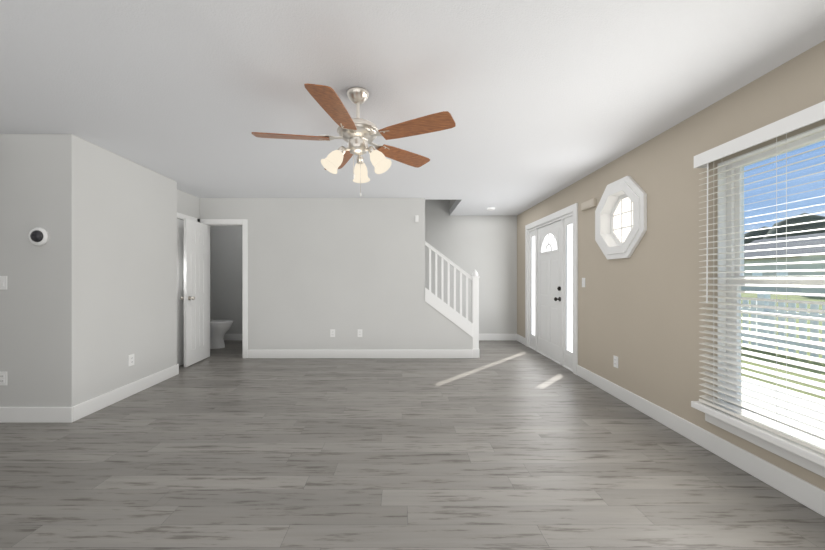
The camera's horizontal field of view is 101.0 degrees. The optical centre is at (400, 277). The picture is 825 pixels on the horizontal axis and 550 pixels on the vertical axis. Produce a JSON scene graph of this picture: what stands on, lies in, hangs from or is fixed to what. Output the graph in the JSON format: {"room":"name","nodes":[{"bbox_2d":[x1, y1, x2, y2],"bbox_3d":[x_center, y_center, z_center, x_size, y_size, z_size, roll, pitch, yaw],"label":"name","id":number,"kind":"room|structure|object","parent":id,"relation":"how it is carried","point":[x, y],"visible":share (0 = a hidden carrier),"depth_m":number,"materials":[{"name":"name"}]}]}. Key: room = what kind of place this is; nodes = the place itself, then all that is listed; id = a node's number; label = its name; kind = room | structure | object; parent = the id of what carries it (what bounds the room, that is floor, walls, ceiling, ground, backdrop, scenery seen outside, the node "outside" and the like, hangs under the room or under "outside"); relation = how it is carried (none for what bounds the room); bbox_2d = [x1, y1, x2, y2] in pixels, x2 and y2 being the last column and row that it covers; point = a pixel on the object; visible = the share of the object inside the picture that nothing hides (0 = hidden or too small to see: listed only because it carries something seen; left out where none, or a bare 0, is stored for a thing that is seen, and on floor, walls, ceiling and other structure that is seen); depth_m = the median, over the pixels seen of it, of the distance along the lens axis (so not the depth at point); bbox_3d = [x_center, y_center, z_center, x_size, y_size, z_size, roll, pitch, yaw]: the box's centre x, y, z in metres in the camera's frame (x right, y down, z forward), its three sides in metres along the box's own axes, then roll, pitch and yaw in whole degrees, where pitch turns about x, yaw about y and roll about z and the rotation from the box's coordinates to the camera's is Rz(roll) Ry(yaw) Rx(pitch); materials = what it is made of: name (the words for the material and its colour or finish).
{"room":"living room","nodes":[
{"label":"living room","id":0,"kind":"room"},
{"bbox_2d":[0,134,198,406],"bbox_3d":[-3.695,0.000,4.030,1.810,2.440,2.300,0,0,0],"label":"wall","id":1,"kind":"structure","parent":0,"point":[88,301],"depth_m":2.97,"materials":[{"name":"grey paint"}]},
{"bbox_2d":[0,372,6,384],"bbox_3d":[-3.370,0.850,2.875,0.072,0.116,0.010,0,0,0],"label":"outlet","id":2,"kind":"object","parent":1,"relation":"attached to","point":[3,378],"visible":1,"depth_m":2.87,"materials":[{"name":"white plastic"}]},
{"bbox_2d":[0,276,6,289],"bbox_3d":[-3.370,0.040,2.874,0.072,0.116,0.012,0,0,0],"label":"switch","id":3,"kind":"object","parent":1,"relation":"attached to","point":[3,282],"visible":1,"depth_m":2.87,"materials":[{"name":"white plastic"}]},
{"bbox_2d":[28,227,48,245],"bbox_3d":[-3.060,-0.350,2.850,0.156,0.156,0.060,0,0,0],"label":"thermostat","id":4,"kind":"object","parent":1,"relation":"attached to","point":[38,236],"visible":1,"depth_m":2.85,"materials":[{"name":"white plastic"}]},
{"bbox_2d":[0,404,79,422],"bbox_3d":[-3.687,1.155,2.874,1.826,0.130,0.020,0,0,0],"label":"baseboard","id":5,"kind":"structure","parent":1,"relation":"attached to","point":[48,414],"depth_m":2.86,"materials":[{"name":"white wood"}]},
{"bbox_2d":[80,364,178,418],"bbox_3d":[-2.807,1.155,3.605,0.065,0.130,1.422,0,0,0],"label":"baseboard","id":6,"kind":"structure","parent":1,"relation":"attached to","point":[88,407],"depth_m":3.44,"materials":[{"name":"white wood"}]},
{"bbox_2d":[128,354,133,365],"bbox_3d":[-2.805,0.854,3.540,0.010,0.116,0.072,0,0,0],"label":"electrical outlet","id":7,"kind":"object","parent":1,"relation":"attached to","point":[131,360],"visible":1,"depth_m":3.53,"materials":[{"name":"white plastic"}]},
{"bbox_2d":[177,219,183,365],"bbox_3d":[-3.059,0.201,4.838,0.016,2.015,0.525,0,0,0],"label":"closet door","id":8,"kind":"structure","parent":1,"relation":"in","point":[180,292],"depth_m":4.71,"materials":[{"name":"white wood"}]},
{"bbox_2d":[180,218,206,366],"bbox_3d":[-2.931,0.201,4.886,0.188,2.015,0.555,0,0,0],"label":"door","id":9,"kind":"structure","parent":1,"relation":"in","point":[194,298],"depth_m":4.83,"materials":[{"name":"white wood"}]},
{"bbox_2d":[177,213,247,357],"bbox_3d":[-2.700,0.163,4.904,0.740,2.115,0.808,0,0,0],"label":"door frame","id":10,"kind":"structure","parent":1,"relation":"attached to","point":[243,223],"depth_m":5.16,"materials":[{"name":"white wood"}]},
{"bbox_2d":[210,226,210,319],"bbox_3d":[-3.770,0.000,5.970,0.100,2.440,1.360,0,0,0],"label":"wall","id":11,"kind":"structure","parent":0,"point":[210,272],"depth_m":6.62,"materials":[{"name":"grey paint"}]},
{"bbox_2d":[199,198,472,349],"bbox_3d":[-1.090,-1.130,5.235,4.360,4.700,0.110,0,0,0],"label":"wall","id":12,"kind":"structure","parent":0,"point":[346,269],"depth_m":5.18,"materials":[{"name":"grey paint"}]},
{"bbox_2d":[330,329,334,336],"bbox_3d":[-1.040,0.840,5.175,0.072,0.116,0.010,0,0,0],"label":"electrical outlet","id":13,"kind":"object","parent":12,"relation":"attached to","point":[332,332],"visible":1,"depth_m":5.17,"materials":[{"name":"white plastic"}]},
{"bbox_2d":[358,329,361,336],"bbox_3d":[-0.625,0.840,5.175,0.072,0.116,0.010,0,0,0],"label":"electrical outlet","id":14,"kind":"object","parent":12,"relation":"attached to","point":[359,332],"visible":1,"depth_m":5.17,"materials":[{"name":"white plastic"}]},
{"bbox_2d":[248,350,472,357],"bbox_3d":[-0.620,1.155,5.172,3.420,0.130,0.016,0,0,0],"label":"baseboard","id":15,"kind":"structure","parent":12,"relation":"attached to","point":[251,353],"depth_m":5.16,"materials":[{"name":"white wood"}]},
{"bbox_2d":[425,288,472,336],"bbox_3d":[0.731,0.526,5.235,0.729,0.762,0.134,0,0,0],"label":"trim","id":16,"kind":"structure","parent":12,"relation":"attached to","point":[448,312],"depth_m":5.17,"materials":[{"name":"white wood"}]},
{"bbox_2d":[211,200,516,333],"bbox_3d":[-1.215,-1.130,6.710,7.170,4.700,0.120,0,0,0],"label":"wall","id":17,"kind":"structure","parent":0,"point":[485,247],"depth_m":6.65,"materials":[{"name":"grey paint"}]},
{"bbox_2d":[224,334,241,339],"bbox_3d":[-2.960,1.155,6.640,1.520,0.130,0.020,0,0,0],"label":"baseboard","id":18,"kind":"structure","parent":17,"relation":"attached to","point":[227,336],"depth_m":6.63,"materials":[{"name":"white wood"}]},
{"bbox_2d":[479,334,516,339],"bbox_3d":[1.740,1.155,6.642,1.080,0.130,0.016,0,0,0],"label":"baseboard","id":19,"kind":"structure","parent":17,"relation":"attached to","point":[481,336],"depth_m":6.63,"materials":[{"name":"white wood"}]},
{"bbox_2d":[0,340,824,549],"bbox_3d":[-1.215,1.280,2.485,7.170,0.120,8.570,0,0,0],"label":"floor","id":20,"kind":"structure","parent":0,"point":[506,445],"depth_m":2.17,"materials":[{"name":"grey wood"}]},
{"bbox_2d":[210,300,232,348],"bbox_3d":[-3.310,0.807,5.950,0.710,0.825,0.420,0,0,0],"label":"toilet","id":21,"kind":"object","parent":20,"relation":"on","point":[219,329],"visible":0.33,"depth_m":5.86,"materials":[{"name":"white ceramic"}]},
{"bbox_2d":[425,241,479,357],"bbox_3d":[0.782,0.325,5.235,0.832,1.789,0.116,0,0,0],"label":"stair railing","id":22,"kind":"object","parent":20,"relation":"on","point":[474,278],"visible":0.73,"depth_m":5.21,"materials":[{"name":"white wood"}]},
{"bbox_2d":[0,0,824,215],"bbox_3d":[-1.215,-1.280,2.485,7.170,0.120,8.570,0,0,0],"label":"ceiling","id":23,"kind":"structure","parent":0,"point":[539,101],"depth_m":2.09,"materials":[{"name":"white paint"}]},
{"bbox_2d":[252,83,455,196],"bbox_3d":[-0.309,-0.875,2.219,1.258,0.691,1.264,0,0,0],"label":"ceiling fan","id":24,"kind":"object","parent":23,"relation":"hanging from","point":[358,134],"visible":1,"depth_m":2.15,"materials":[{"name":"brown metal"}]},
{"bbox_2d":[517,40,824,490],"bbox_3d":[2.264,0.000,2.484,0.150,2.440,8.570,0,0,1],"label":"wall","id":25,"kind":"structure","parent":0,"point":[639,312],"depth_m":2.78,"materials":[{"name":"beige paint"}]},
{"bbox_2d":[525,203,577,374],"bbox_3d":[2.275,0.138,5.199,0.193,2.165,1.860,0,0,1],"label":"front door","id":26,"kind":"structure","parent":25,"relation":"attached to","point":[551,288],"depth_m":5.01,"materials":[{"name":"white wood"}]},
{"bbox_2d":[581,198,596,210],"bbox_3d":[2.199,-0.860,3.990,0.040,0.090,0.280,0,0,1],"label":"box","id":27,"kind":"object","parent":25,"relation":"attached to","point":[589,204],"visible":1,"depth_m":3.94,"materials":[{"name":"beige plastic"}]},
{"bbox_2d":[613,355,617,367],"bbox_3d":[2.204,0.860,3.490,0.010,0.116,0.072,0,0,1],"label":"electrical outlet","id":28,"kind":"object","parent":25,"relation":"attached to","point":[615,361],"visible":1,"depth_m":3.49,"materials":[{"name":"white plastic"}]},
{"bbox_2d":[595,176,646,259],"bbox_3d":[2.237,-0.590,3.435,0.142,0.790,0.790,0,0,1],"label":"window","id":29,"kind":"structure","parent":25,"relation":"in","point":[620,220],"depth_m":3.46,"materials":[{"name":"white wood"}]},
{"bbox_2d":[517,334,824,516],"bbox_3d":[2.183,1.155,2.550,0.016,0.130,8.300,0,0,1],"label":"baseboard","id":30,"kind":"structure","parent":25,"relation":"attached to","point":[804,493],"depth_m":2.28,"materials":[{"name":"white wood"}]},
{"bbox_2d":[691,124,824,477],"bbox_3d":[2.185,0.115,1.900,0.215,1.810,1.100,0,0,1],"label":"window","id":31,"kind":"structure","parent":25,"relation":"in","point":[738,203],"depth_m":2.20,"materials":[{"name":"white"}]},
{"bbox_2d":[694,101,824,453],"bbox_3d":[2.123,0.002,1.901,0.107,1.743,1.060,0,0,1],"label":"window blinds","id":32,"kind":"object","parent":31,"relation":"attached to","point":[800,119],"visible":1,"depth_m":1.96,"materials":[{"name":"white plastic"}]},
{"label":"outside","id":33,"kind":"structure","parent":0,"visible":0},
{"bbox_2d":[741,293,824,399],"bbox_3d":[132.135,1.595,20.000,255.730,0.450,280.000,0,0,0],"label":"ground","id":34,"kind":"structure","parent":33,"point":[790,297],"depth_m":5.58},
{"bbox_2d":[741,237,788,291],"bbox_3d":[41.000,-1.505,34.000,8.800,5.750,10.800,0,0,0],"label":"house","id":35,"kind":"structure","parent":34,"relation":"on","point":[783,267],"depth_m":35.12,"materials":[{"name":"beige"}]},
{"bbox_2d":[741,294,824,358],"bbox_3d":[6.830,0.835,4.970,0.120,1.070,50.060,0,0,0],"label":"fence","id":36,"kind":"object","parent":34,"relation":"on","point":[811,314],"depth_m":6.08,"materials":[{"name":"white"}]},
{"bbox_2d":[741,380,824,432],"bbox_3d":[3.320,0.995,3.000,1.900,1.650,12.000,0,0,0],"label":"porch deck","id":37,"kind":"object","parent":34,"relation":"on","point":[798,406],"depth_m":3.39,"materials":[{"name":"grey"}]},
{"bbox_2d":[744,213,824,243],"bbox_3d":[74.525,-2.045,34.765,22.015,18.501,299.126,0,0,0],"label":"trees","id":38,"kind":"object","parent":34,"relation":"on","point":[798,221],"depth_m":57.76,"materials":[{"name":"green plant"}]},
{"bbox_2d":[789,233,824,296],"bbox_3d":[34.000,-1.405,21.000,8.800,5.550,9.800,0,0,0],"label":"house","id":39,"kind":"structure","parent":34,"relation":"on","point":[818,266],"depth_m":25.40,"materials":[{"name":"beige"}]}
]}

